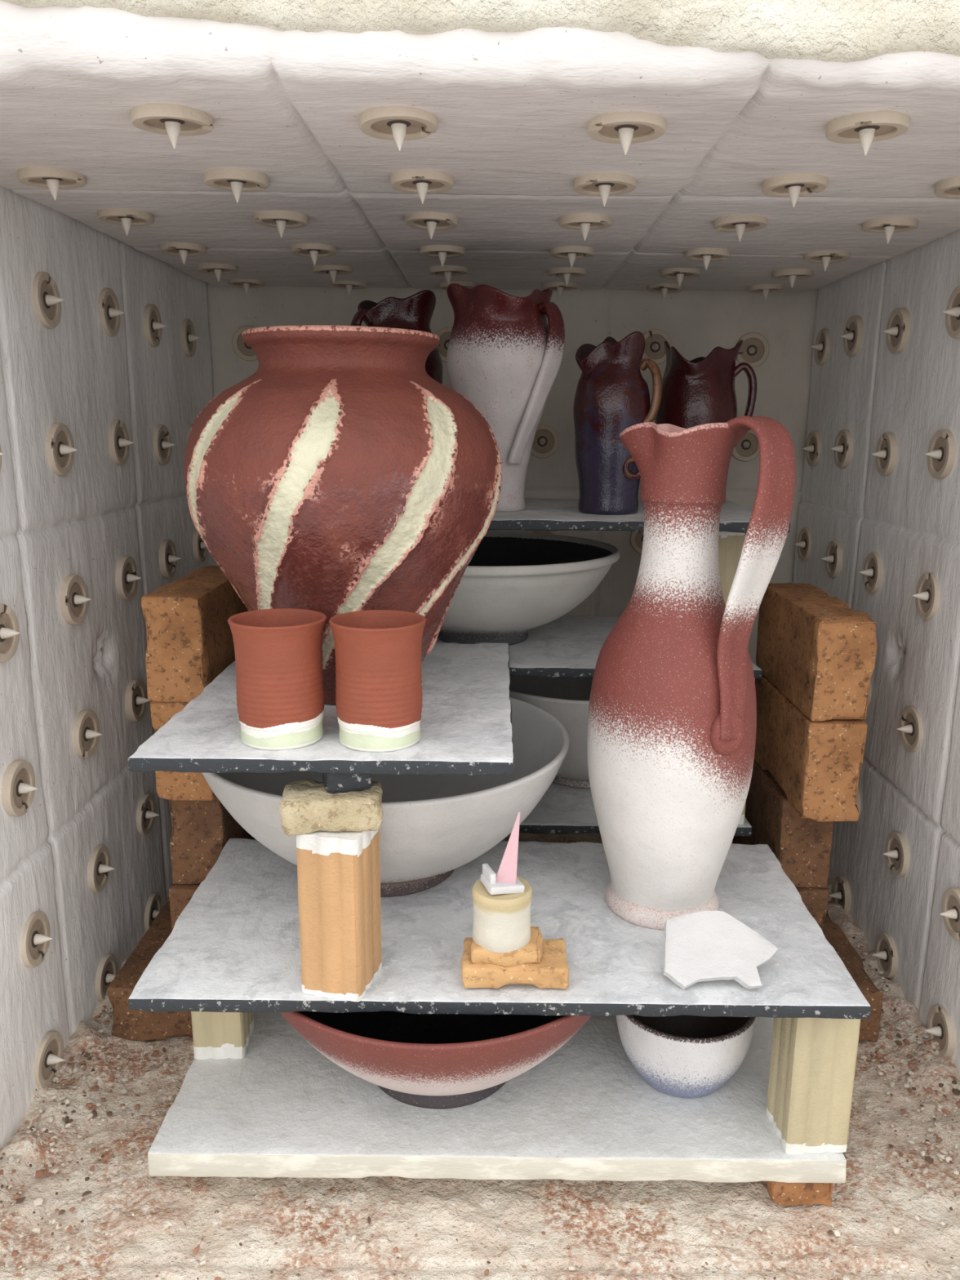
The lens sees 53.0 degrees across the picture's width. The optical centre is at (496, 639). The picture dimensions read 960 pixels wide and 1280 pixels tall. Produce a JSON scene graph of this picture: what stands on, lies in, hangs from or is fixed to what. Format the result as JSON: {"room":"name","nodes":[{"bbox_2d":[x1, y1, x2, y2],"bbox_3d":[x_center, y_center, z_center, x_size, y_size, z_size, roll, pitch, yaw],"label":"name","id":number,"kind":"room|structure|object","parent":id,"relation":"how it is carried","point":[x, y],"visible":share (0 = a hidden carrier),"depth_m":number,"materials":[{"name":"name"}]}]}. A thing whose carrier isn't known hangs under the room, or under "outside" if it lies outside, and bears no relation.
{"room":"pottery kiln interior","nodes":[
{"label":"pottery kiln interior","id":0,"kind":"room"},
{"bbox_2d":[0,186,218,1149],"bbox_3d":[-0.488,-0.013,1.132,0.063,0.950,1.050,1,13,0],"label":"wall","id":1,"kind":"structure","parent":0,"point":[81,522],"depth_m":1.05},
{"bbox_2d":[0,102,959,1086],"bbox_3d":[0.018,-0.023,1.169,0.964,0.885,0.920,1,13,0],"label":"button","id":2,"kind":"object","parent":1,"relation":"attached to","point":[398,124],"visible":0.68,"depth_m":1.05,"materials":[{"name":"ceramic"}]},
{"bbox_2d":[350,289,443,384],"bbox_3d":[-0.121,-0.303,1.218,0.106,0.259,0.107,5,14,18],"label":"jug","id":3,"kind":"object","parent":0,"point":[414,312],"visible":0.09,"depth_m":1.16,"materials":[{"name":"brown ceramic"}]},
{"bbox_2d":[0,0,959,291],"bbox_3d":[0.022,-0.477,1.056,1.055,0.062,0.988,1,13,0],"label":"ceiling","id":4,"kind":"structure","parent":0,"point":[513,110],"depth_m":0.73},
{"bbox_2d":[0,832,959,1279],"bbox_3d":[0.013,0.464,1.147,1.015,0.112,1.230,1,13,0],"label":"floor","id":5,"kind":"structure","parent":0,"point":[668,1225],"depth_m":0.85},
{"bbox_2d":[107,900,192,1040],"bbox_3d":[-0.373,0.390,1.177,0.114,0.068,0.230,1,13,0],"label":"firebrick","id":6,"kind":"object","parent":5,"relation":"on","point":[130,1024],"visible":0.34,"depth_m":1.07,"materials":[{"name":"brown brick"}]},
{"bbox_2d":[168,837,256,931],"bbox_3d":[-0.337,0.301,1.197,0.063,0.100,0.230,1,13,0],"label":"firebrick","id":7,"kind":"object","parent":6,"relation":"on","point":[180,895],"visible":0.06,"depth_m":1.08,"materials":[{"name":"brown brick"}]},
{"bbox_2d":[168,796,253,884],"bbox_3d":[-0.334,0.197,1.181,0.063,0.113,0.230,1,13,0],"label":"firebrick","id":8,"kind":"object","parent":7,"relation":"on","point":[201,829],"visible":0.29,"depth_m":1.07,"materials":[{"name":"brown brick"}]},
{"bbox_2d":[150,702,216,800],"bbox_3d":[-0.334,0.093,1.130,0.063,0.113,0.229,1,13,0],"label":"firebrick","id":9,"kind":"object","parent":8,"relation":"on","point":[170,785],"visible":0.15,"depth_m":1.03,"materials":[{"name":"orange brick"}]},
{"bbox_2d":[141,565,248,702],"bbox_3d":[-0.332,-0.015,1.101,0.063,0.113,0.230,1,13,0],"label":"firebrick","id":10,"kind":"object","parent":9,"relation":"on","point":[189,637],"visible":0.68,"depth_m":1.00,"materials":[{"name":"orange brick"}]},
{"bbox_2d":[0,933,959,1279],"bbox_3d":[0.012,0.460,1.002,0.959,0.020,0.654,1,13,0],"label":"rubble","id":11,"kind":"object","parent":5,"relation":"on","point":[40,1173],"visible":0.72,"depth_m":0.93,"materials":[{"name":"beige gravel"}]},
{"bbox_2d":[147,1012,846,1182],"bbox_3d":[0.002,0.428,0.989,0.613,0.026,0.306,1,13,0],"label":"shelf","id":12,"kind":"object","parent":5,"relation":"on","point":[283,1108],"visible":0.42,"depth_m":0.87,"materials":[{"name":"white ceramic"}]},
{"bbox_2d":[191,1011,253,1059],"bbox_3d":[-0.278,0.341,0.969,0.050,0.150,0.050,0,13,-3],"label":"post","id":13,"kind":"object","parent":12,"relation":"on","point":[215,1035],"depth_m":0.96,"materials":[{"name":"beige ceramic"}]},
{"bbox_2d":[280,1010,591,1109],"bbox_3d":[-0.054,0.351,0.949,0.359,0.143,0.359,4,13,13],"label":"bowl","id":14,"kind":"object","parent":12,"relation":"on","point":[437,1061],"visible":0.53,"depth_m":0.81,"materials":[{"name":"red ceramic"}]},
{"bbox_2d":[509,675,592,788],"bbox_3d":[0.119,0.112,1.295,0.300,0.148,0.300,-3,13,-15],"label":"bowl","id":15,"kind":"object","parent":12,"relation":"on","point":[566,699],"visible":0.15,"depth_m":1.21,"materials":[{"name":"white ceramic"}]},
{"bbox_2d":[616,1014,755,1097],"bbox_3d":[0.183,0.386,0.944,0.136,0.082,0.136,-1,13,-5],"label":"bowl","id":16,"kind":"object","parent":12,"relation":"on","point":[682,1055],"visible":0.66,"depth_m":0.89,"materials":[{"name":"white ceramic"}]},
{"bbox_2d":[765,1017,860,1154],"bbox_3d":[0.281,0.372,0.856,0.056,0.150,0.056,0,13,-4],"label":"post","id":17,"kind":"object","parent":12,"relation":"on","point":[812,1065],"depth_m":0.83,"materials":[{"name":"beige ceramic"}]},
{"bbox_2d":[128,838,871,1018],"bbox_3d":[0.002,0.268,0.938,0.611,0.014,0.311,1,13,0],"label":"shelf","id":18,"kind":"object","parent":17,"relation":"on","point":[235,946],"depth_m":0.86,"materials":[{"name":"grey ceramic"}]},
{"bbox_2d":[296,828,382,1001],"bbox_3d":[-0.129,0.219,0.798,0.052,0.142,0.052,4,13,14],"label":"post","id":19,"kind":"object","parent":18,"relation":"on","point":[339,873],"depth_m":0.78,"materials":[{"name":"orange ceramic"}]},
{"bbox_2d":[279,778,382,835],"bbox_3d":[-0.134,0.135,0.787,0.082,0.032,0.060,-1,13,-7],"label":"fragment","id":20,"kind":"object","parent":19,"relation":"on","point":[305,806],"visible":0.91,"depth_m":0.76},
{"bbox_2d":[127,642,514,775],"bbox_3d":[-0.138,0.054,0.960,0.306,0.014,0.414,1,13,0],"label":"shelf","id":21,"kind":"object","parent":20,"relation":"on","point":[466,728],"depth_m":0.81,"materials":[{"name":"white ceramic"}]},
{"bbox_2d":[227,608,326,750],"bbox_3d":[-0.179,0.032,0.796,0.079,0.103,0.079,-6,14,-26],"label":"terracotta cup","id":22,"kind":"object","parent":21,"relation":"on","point":[280,693],"visible":1,"depth_m":0.77,"materials":[{"name":"red ceramic"}]},
{"bbox_2d":[183,324,502,705],"bbox_3d":[-0.143,-0.116,0.918,0.294,0.337,0.294,1,13,0],"label":"urn","id":23,"kind":"object","parent":21,"relation":"on","point":[338,477],"visible":0.77,"depth_m":0.80,"materials":[{"name":"red ceramic"}]},
{"bbox_2d":[328,609,426,752],"bbox_3d":[-0.097,0.033,0.794,0.079,0.103,0.079,-6,14,-26],"label":"terracotta cup","id":24,"kind":"object","parent":21,"relation":"on","point":[379,700],"visible":1,"depth_m":0.77,"materials":[{"name":"red ceramic"}]},
{"bbox_2d":[321,773,372,793],"bbox_3d":[-0.123,0.109,0.789,0.038,0.023,0.039,-3,13,-17],"label":"spacer","id":25,"kind":"object","parent":20,"relation":"on","point":[333,783],"visible":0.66,"depth_m":0.77,"materials":[{"name":"black stone"}]},
{"bbox_2d":[201,697,570,897],"bbox_3d":[-0.115,0.168,1.008,0.380,0.148,0.380,3,13,11],"label":"bowl","id":26,"kind":"object","parent":18,"relation":"on","point":[432,826],"visible":0.52,"depth_m":0.89,"materials":[{"name":"white ceramic"}]},
{"bbox_2d":[586,415,795,930],"bbox_3d":[0.170,0.032,0.897,0.165,0.469,0.162,1,13,0],"label":"jug","id":27,"kind":"object","parent":18,"relation":"on","point":[672,717],"visible":0.99,"depth_m":0.84,"materials":[{"name":"white ceramic"}]},
{"bbox_2d":[663,910,777,989],"bbox_3d":[0.193,0.266,0.827,0.101,0.043,0.069,1,13,0],"label":"shard","id":28,"kind":"object","parent":18,"relation":"on","point":[707,945],"visible":1,"depth_m":0.82},
{"bbox_2d":[764,1181,833,1205],"bbox_3d":[0.272,0.484,0.876,0.058,0.032,0.052,1,13,0],"label":"spacer","id":29,"kind":"object","parent":5,"relation":"on","point":[782,1193],"visible":0.38,"depth_m":0.85,"materials":[{"name":"orange brick"}]},
{"bbox_2d":[822,909,883,1042],"bbox_3d":[0.374,0.396,1.187,0.114,0.067,0.230,1,13,0],"label":"firebrick","id":30,"kind":"object","parent":5,"relation":"on","point":[833,932],"visible":0.16,"depth_m":1.10,"materials":[{"name":"brown brick"}]},
{"bbox_2d":[732,835,829,928],"bbox_3d":[0.358,0.307,1.243,0.063,0.082,0.230,1,13,0],"label":"firebrick","id":31,"kind":"object","parent":30,"relation":"on","point":[815,900],"visible":0.12,"depth_m":1.13,"materials":[{"name":"brown brick"}]},
{"bbox_2d":[745,760,834,888],"bbox_3d":[0.359,0.212,1.226,0.063,0.113,0.230,1,13,0],"label":"firebrick","id":32,"kind":"object","parent":31,"relation":"on","point":[802,846],"visible":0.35,"depth_m":1.12,"materials":[{"name":"brown brick"}]},
{"bbox_2d":[754,675,867,822],"bbox_3d":[0.361,0.117,1.138,0.065,0.113,0.230,1,13,0],"label":"firebrick","id":33,"kind":"object","parent":32,"relation":"on","point":[817,766],"visible":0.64,"depth_m":1.04,"materials":[{"name":"orange brick"}]},
{"bbox_2d":[755,582,877,721],"bbox_3d":[0.364,0.008,1.115,0.065,0.113,0.229,1,13,0],"label":"firebrick","id":34,"kind":"object","parent":33,"relation":"on","point":[820,652],"visible":0.95,"depth_m":1.02,"materials":[{"name":"orange brick"}]},
{"bbox_2d":[0,0,959,62],"bbox_3d":[0.005,-0.481,0.600,1.259,0.258,0.134,1,13,0],"label":"lintel","id":35,"kind":"object","parent":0,"point":[843,31],"visible":0.38,"depth_m":0.57,"materials":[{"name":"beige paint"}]},
{"bbox_2d":[206,282,817,665],"bbox_3d":[0.019,-0.124,1.642,0.995,0.950,0.064,1,13,0],"label":"wall","id":36,"kind":"structure","parent":0,"point":[696,322],"depth_m":1.53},
{"bbox_2d":[461,811,568,989],"bbox_3d":[0.016,0.214,0.809,0.091,0.150,0.054,1,13,0],"label":"pack","id":37,"kind":"object","parent":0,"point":[503,948],"visible":1,"depth_m":0.80,"materials":[{"name":"beige ceramic"}]},
{"bbox_2d":[519,782,751,836],"bbox_3d":[0.004,0.192,1.298,0.606,0.014,0.306,1,13,0],"label":"shelf","id":38,"kind":"object","parent":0,"point":[562,810],"depth_m":1.18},
{"bbox_2d":[737,678,755,824],"bbox_3d":[0.282,0.129,1.152,0.036,0.182,0.036,1,13,0],"label":"post","id":39,"kind":"object","parent":38,"relation":"on","point":[741,821],"depth_m":1.15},
{"bbox_2d":[435,615,762,678],"bbox_3d":[0.005,0.003,1.255,0.606,0.014,0.306,1,13,0],"label":"shelf","id":40,"kind":"object","parent":39,"relation":"on","point":[566,646],"depth_m":1.19,"materials":[{"name":"grey stone"}]},
{"bbox_2d":[437,531,619,645],"bbox_3d":[-0.017,-0.062,1.243,0.347,0.118,0.347,-1,13,-7],"label":"bowl","id":41,"kind":"object","parent":40,"relation":"on","point":[513,584],"visible":0.64,"depth_m":1.14,"materials":[{"name":"white ceramic"}]},
{"bbox_2d":[718,531,745,604],"bbox_3d":[0.278,-0.063,1.175,0.036,0.157,0.036,1,13,0],"label":"post","id":42,"kind":"object","parent":40,"relation":"on","point":[730,544],"depth_m":1.15,"materials":[{"name":"beige ceramic"}]},
{"bbox_2d":[488,497,790,533],"bbox_3d":[0.025,-0.162,1.217,0.607,0.014,0.306,1,13,0],"label":"shelf","id":43,"kind":"object","parent":42,"relation":"on","point":[539,513],"depth_m":1.08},
{"bbox_2d":[446,283,564,511],"bbox_3d":[0.009,-0.287,1.149,0.138,0.262,0.132,1,13,0],"label":"jug","id":44,"kind":"object","parent":43,"relation":"on","point":[504,356],"visible":0.73,"depth_m":1.10,"materials":[{"name":"white ceramic"}]},
{"bbox_2d":[573,331,662,515],"bbox_3d":[0.141,-0.254,1.137,0.101,0.206,0.090,1,13,0],"label":"jug","id":45,"kind":"object","parent":43,"relation":"on","point":[612,395],"visible":0.98,"depth_m":1.10,"materials":[{"name":"ceramic"}]},
{"bbox_2d":[654,339,756,428],"bbox_3d":[0.257,-0.273,1.219,0.117,0.208,0.104,11,16,38],"label":"jug","id":46,"kind":"object","parent":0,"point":[700,390],"visible":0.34,"depth_m":1.18,"materials":[{"name":"brown ceramic"}]},
{"bbox_2d":[792,230,959,1071],"bbox_3d":[0.524,-0.002,1.132,0.063,0.950,1.050,1,13,0],"label":"wall","id":47,"kind":"structure","parent":0,"point":[909,517],"depth_m":1.17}
]}

